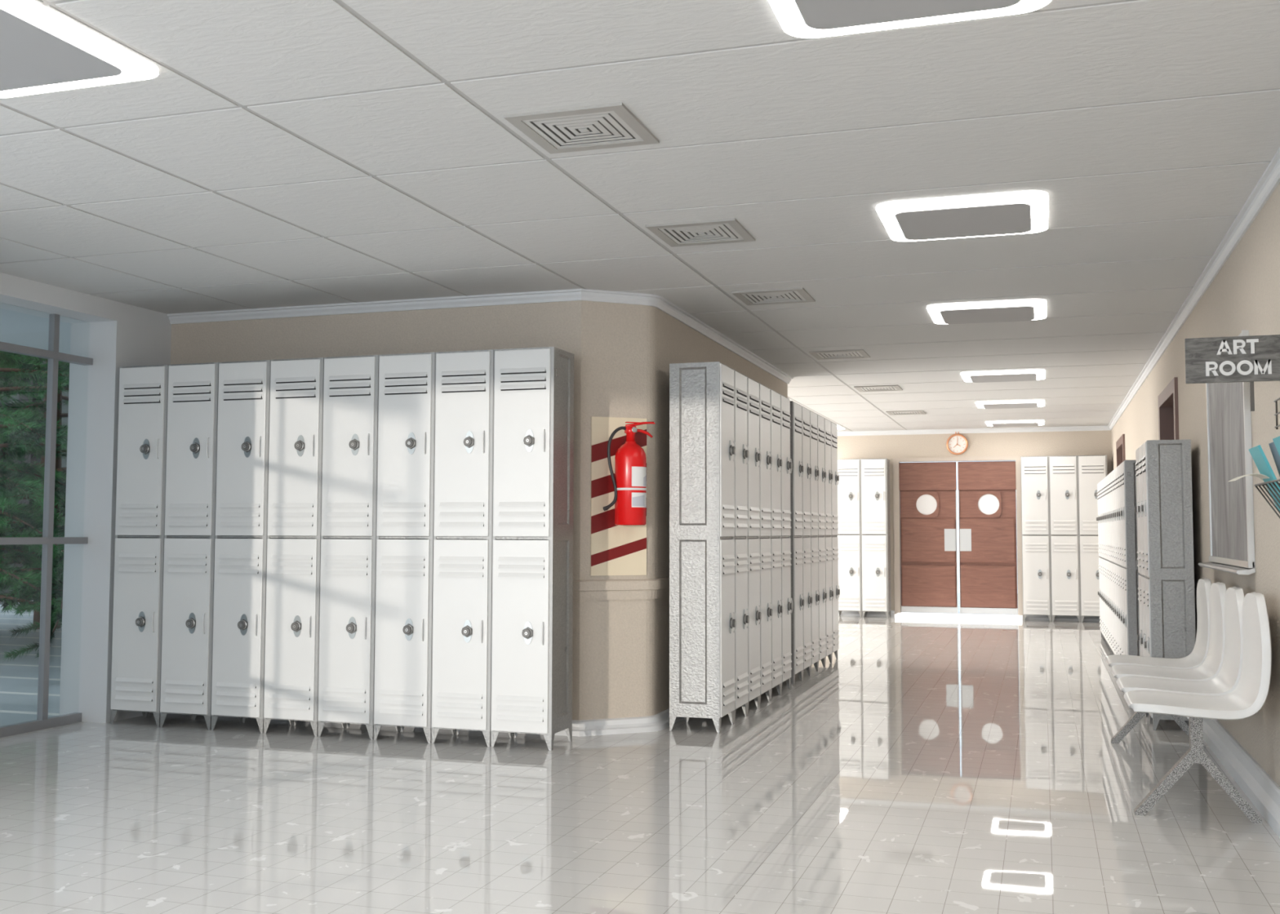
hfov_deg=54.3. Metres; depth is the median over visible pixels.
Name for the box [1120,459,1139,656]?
locker
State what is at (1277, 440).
folder
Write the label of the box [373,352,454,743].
locker
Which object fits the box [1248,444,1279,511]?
folder
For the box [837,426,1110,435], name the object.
trim
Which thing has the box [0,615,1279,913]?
floor
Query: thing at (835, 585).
locker
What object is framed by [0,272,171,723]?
wall
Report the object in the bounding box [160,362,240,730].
locker
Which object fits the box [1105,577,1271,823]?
row of chairs
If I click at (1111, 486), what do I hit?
locker
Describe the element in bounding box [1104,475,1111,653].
locker
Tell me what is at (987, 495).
door
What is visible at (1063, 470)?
locker
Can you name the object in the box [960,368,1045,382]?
recessed light
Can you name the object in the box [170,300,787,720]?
wall
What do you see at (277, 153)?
ceiling
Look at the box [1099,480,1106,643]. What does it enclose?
locker
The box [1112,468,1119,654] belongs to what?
locker
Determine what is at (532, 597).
locker
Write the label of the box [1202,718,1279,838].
baseboard
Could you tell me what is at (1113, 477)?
locker
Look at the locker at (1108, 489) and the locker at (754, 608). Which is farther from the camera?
the locker at (1108, 489)
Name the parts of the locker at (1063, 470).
door, door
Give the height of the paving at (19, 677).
0.100 m
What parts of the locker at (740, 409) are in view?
door, door, lock plate, leg, lock plate, handle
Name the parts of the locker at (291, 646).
leg, door, leg, door, lock plate, lock plate, handle, handle, leg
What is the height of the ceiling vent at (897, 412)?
0.010 m
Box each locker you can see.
[110,364,191,727]
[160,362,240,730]
[210,360,292,733]
[263,357,344,736]
[317,355,399,739]
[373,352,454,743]
[431,349,511,746]
[490,346,573,751]
[669,361,736,733]
[688,369,749,724]
[746,377,761,715]
[758,382,773,708]
[769,388,782,701]
[780,394,792,690]
[790,400,804,686]
[800,405,812,679]
[808,409,820,672]
[816,413,826,671]
[824,417,833,662]
[830,421,839,658]
[837,458,865,617]
[860,458,891,617]
[1020,456,1051,622]
[1048,455,1080,622]
[1077,455,1106,622]
[1096,484,1102,636]
[1097,482,1103,639]
[1098,481,1104,640]
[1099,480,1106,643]
[1101,480,1107,648]
[1102,478,1108,648]
[1103,476,1110,650]
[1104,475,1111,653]
[1106,475,1113,655]
[1107,473,1114,654]
[1109,471,1115,654]
[1111,470,1117,654]
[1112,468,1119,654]
[1114,466,1121,654]
[1116,464,1123,654]
[1118,463,1125,654]
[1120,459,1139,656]
[1134,448,1142,656]
[1137,444,1149,717]
[1141,439,1195,730]
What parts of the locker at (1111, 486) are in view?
door, door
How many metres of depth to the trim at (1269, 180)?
6.54 m
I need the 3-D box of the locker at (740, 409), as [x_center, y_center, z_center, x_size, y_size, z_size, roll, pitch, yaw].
[0.517,0.568,8.066,0.355,2.228,0.365,-1,-4,18]
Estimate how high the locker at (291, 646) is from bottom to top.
2.228 m
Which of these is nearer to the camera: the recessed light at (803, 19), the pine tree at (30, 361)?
the recessed light at (803, 19)
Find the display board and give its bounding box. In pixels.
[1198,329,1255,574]
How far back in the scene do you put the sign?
4.85 m
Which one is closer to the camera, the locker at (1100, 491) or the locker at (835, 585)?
the locker at (835, 585)
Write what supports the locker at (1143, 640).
on the floor
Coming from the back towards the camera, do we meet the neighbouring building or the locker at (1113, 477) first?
the neighbouring building
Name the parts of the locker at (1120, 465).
door, door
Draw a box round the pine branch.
[3,597,62,661]
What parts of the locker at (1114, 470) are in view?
door, door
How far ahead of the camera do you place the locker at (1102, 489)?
13.18 m
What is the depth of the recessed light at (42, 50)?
3.76 m
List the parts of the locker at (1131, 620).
door, door, frame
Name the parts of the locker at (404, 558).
leg, leg, door, door, lock plate, lock plate, handle, handle, leg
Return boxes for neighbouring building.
[0,355,68,600]
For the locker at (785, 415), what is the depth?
9.40 m
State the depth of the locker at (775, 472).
9.05 m
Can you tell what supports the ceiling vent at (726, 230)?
in the ceiling
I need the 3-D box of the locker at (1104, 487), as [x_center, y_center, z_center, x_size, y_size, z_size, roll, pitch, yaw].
[4.841,1.079,12.607,0.282,1.767,0.289,-1,-4,18]
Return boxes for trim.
[167,288,793,384]
[573,577,669,600]
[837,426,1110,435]
[893,456,1022,615]
[1107,146,1279,430]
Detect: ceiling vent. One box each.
[503,102,659,154]
[645,217,755,247]
[731,287,815,305]
[808,349,870,359]
[853,385,902,391]
[885,410,925,415]
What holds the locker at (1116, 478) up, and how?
on the floor
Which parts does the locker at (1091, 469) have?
door, door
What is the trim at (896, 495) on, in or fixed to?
attached to the wall at (1065, 443)
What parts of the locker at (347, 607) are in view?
leg, door, leg, door, lock plate, lock plate, handle, handle, leg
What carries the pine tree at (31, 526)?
on the paving at (19, 677)
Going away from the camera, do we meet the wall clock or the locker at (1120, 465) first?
the locker at (1120, 465)
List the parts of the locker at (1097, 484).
door, door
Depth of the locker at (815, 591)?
10.61 m
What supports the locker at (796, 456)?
on the floor
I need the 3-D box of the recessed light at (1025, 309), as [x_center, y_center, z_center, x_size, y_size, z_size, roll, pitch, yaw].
[2.286,-0.944,8.202,0.735,0.030,0.755,-1,-4,18]
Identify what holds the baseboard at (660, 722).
attached to the wall at (624, 353)
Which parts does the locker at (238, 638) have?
leg, door, door, leg, lock plate, lock plate, handle, handle, leg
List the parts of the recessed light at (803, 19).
plate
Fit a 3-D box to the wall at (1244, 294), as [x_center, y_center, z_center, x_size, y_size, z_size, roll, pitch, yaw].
[3.207,0.267,6.633,0.200,2.670,22.000,-1,-4,18]
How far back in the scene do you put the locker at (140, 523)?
7.73 m
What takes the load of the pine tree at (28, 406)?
on the paving at (19, 677)
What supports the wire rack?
attached to the wall at (1244, 294)
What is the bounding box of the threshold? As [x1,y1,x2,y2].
[894,612,1022,621]
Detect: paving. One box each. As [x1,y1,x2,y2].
[0,600,62,726]
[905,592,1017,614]
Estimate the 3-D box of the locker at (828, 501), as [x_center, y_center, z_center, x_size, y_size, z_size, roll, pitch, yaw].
[1.576,0.767,11.374,0.355,2.228,0.365,-1,-4,18]
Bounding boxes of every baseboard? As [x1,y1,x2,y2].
[171,708,684,736]
[838,610,1099,621]
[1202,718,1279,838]
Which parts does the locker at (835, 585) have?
door, door, leg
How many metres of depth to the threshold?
17.11 m
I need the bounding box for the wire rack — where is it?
[1253,397,1279,518]
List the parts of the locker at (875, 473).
door, door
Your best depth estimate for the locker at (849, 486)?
17.62 m
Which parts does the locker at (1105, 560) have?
door, door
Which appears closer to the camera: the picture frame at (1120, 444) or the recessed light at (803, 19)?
the recessed light at (803, 19)
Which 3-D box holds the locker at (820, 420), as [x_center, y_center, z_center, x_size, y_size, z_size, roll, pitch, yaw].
[1.463,0.746,11.025,0.355,2.228,0.365,-1,-4,18]
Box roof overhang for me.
[0,308,71,354]
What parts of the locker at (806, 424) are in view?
door, door, leg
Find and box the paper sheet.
[1228,473,1269,481]
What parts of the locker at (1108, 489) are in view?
door, door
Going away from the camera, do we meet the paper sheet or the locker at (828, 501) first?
the paper sheet
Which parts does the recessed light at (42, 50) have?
plate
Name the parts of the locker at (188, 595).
leg, door, frame, door, lock plate, leg, lock plate, handle, leg, handle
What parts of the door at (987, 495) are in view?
push plate, kick plate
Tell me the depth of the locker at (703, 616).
7.56 m
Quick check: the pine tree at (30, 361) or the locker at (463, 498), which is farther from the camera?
the pine tree at (30, 361)
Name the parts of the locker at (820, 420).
door, door, leg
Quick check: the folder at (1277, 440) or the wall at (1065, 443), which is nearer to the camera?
the folder at (1277, 440)
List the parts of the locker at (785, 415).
door, door, leg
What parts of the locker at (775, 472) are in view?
door, door, leg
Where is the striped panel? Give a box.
[590,416,646,575]
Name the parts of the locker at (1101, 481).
door, door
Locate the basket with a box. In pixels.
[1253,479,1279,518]
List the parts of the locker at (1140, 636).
door, door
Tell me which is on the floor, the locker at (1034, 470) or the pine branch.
the locker at (1034, 470)
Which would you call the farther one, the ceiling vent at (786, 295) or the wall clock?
the wall clock
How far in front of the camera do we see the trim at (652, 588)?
7.49 m
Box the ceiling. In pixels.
[0,0,1279,431]
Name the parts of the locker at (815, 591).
door, door, leg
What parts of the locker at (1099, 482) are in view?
door, door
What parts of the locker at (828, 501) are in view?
door, door, leg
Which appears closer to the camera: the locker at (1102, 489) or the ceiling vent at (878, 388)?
the ceiling vent at (878, 388)
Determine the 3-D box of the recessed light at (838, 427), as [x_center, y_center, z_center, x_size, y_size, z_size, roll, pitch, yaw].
[2.439,-0.399,17.339,0.735,0.030,0.755,-1,-4,18]
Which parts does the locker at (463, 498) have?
leg, leg, door, door, lock plate, lock plate, handle, handle, leg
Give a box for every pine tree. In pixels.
[0,351,69,597]
[0,351,69,628]
[0,355,67,608]
[0,355,68,629]
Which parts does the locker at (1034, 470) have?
door, door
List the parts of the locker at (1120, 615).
door, door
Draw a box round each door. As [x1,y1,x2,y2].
[899,462,958,613]
[957,461,1017,614]
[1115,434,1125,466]
[1158,377,1178,439]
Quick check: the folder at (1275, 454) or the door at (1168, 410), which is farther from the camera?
the door at (1168, 410)
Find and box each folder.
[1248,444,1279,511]
[1268,441,1279,475]
[1272,435,1279,456]
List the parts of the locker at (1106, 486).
door, door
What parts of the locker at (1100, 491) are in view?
door, door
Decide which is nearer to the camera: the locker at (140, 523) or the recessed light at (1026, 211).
the recessed light at (1026, 211)
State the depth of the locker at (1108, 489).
12.07 m
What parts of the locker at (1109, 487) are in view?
door, door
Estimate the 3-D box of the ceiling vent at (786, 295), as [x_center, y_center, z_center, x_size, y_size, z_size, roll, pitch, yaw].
[0.827,-0.988,7.691,0.435,0.010,0.435,-1,-4,18]
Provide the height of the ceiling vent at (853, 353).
0.010 m
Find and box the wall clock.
[946,431,968,454]
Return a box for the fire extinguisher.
[603,422,655,525]
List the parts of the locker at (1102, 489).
door, door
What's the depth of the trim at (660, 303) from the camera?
7.94 m
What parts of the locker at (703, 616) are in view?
leg, leg, frame, door, door, lock plate, lock plate, leg, handle, handle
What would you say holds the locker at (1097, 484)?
on the floor
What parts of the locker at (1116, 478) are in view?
door, door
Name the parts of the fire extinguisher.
lever, carrying handle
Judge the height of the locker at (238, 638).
2.228 m
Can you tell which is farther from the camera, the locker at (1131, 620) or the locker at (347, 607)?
the locker at (1131, 620)
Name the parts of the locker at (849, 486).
door, door, frame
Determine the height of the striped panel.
0.953 m
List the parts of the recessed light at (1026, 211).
plate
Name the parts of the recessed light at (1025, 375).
plate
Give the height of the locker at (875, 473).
2.228 m
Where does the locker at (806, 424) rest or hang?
on the floor
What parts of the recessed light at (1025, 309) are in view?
plate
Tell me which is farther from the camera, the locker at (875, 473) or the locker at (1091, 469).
the locker at (875, 473)
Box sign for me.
[1184,334,1279,411]
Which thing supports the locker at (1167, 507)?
on the floor
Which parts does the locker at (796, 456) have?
leg, frame, door, door, leg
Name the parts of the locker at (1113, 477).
door, door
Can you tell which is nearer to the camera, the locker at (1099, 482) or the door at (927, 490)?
the locker at (1099, 482)
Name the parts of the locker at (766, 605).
door, door, leg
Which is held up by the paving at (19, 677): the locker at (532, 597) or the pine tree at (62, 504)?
the pine tree at (62, 504)
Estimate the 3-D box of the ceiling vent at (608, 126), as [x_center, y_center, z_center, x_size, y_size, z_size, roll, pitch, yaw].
[-0.202,-1.180,4.498,0.435,0.010,0.435,-1,-4,18]
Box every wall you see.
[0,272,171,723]
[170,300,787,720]
[837,430,1111,610]
[1111,182,1279,786]
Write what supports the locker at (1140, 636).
on the floor
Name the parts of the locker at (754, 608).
door, door, lock plate, leg, handle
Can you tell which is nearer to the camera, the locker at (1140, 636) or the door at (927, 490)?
the locker at (1140, 636)
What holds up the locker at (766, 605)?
on the floor
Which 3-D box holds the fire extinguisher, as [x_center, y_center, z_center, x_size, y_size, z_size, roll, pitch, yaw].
[-0.064,0.094,7.428,0.207,0.624,0.285,-2,-4,30]
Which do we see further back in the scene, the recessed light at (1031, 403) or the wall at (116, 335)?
the recessed light at (1031, 403)
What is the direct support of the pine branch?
attached to the pine tree at (31, 526)
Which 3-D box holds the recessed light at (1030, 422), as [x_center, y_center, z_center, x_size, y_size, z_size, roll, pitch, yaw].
[4.975,-0.441,16.545,0.735,0.030,0.755,-1,-4,18]
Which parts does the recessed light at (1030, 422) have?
plate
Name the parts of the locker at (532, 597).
leg, leg, door, door, lock plate, lock plate, handle, handle, leg, leg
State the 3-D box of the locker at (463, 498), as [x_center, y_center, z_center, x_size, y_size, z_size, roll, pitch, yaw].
[-0.964,0.513,7.198,0.365,2.228,0.355,-1,-4,18]
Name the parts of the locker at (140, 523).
leg, door, frame, door, lock plate, leg, lock plate, handle, leg, handle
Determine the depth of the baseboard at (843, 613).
17.11 m
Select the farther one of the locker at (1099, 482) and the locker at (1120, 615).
the locker at (1099, 482)
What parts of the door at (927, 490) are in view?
kick plate, push plate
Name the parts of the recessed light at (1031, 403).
plate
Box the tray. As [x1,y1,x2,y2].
[1198,561,1255,574]
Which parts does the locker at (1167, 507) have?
door, handle, frame, handle, door, leg, leg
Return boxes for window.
[0,314,93,737]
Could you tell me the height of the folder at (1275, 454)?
0.267 m
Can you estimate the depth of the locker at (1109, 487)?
11.79 m
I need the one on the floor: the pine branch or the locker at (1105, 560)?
the locker at (1105, 560)
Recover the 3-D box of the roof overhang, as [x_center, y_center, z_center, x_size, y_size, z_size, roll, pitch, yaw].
[-3.946,-0.937,9.642,1.520,0.200,7.200,-1,-4,18]
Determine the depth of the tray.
6.00 m
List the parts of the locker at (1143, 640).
door, door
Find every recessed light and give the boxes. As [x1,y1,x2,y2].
[0,0,159,97]
[768,0,1051,38]
[836,424,844,430]
[875,190,1048,241]
[926,298,1046,324]
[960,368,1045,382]
[975,399,1044,408]
[985,419,1044,426]
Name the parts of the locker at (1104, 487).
door, door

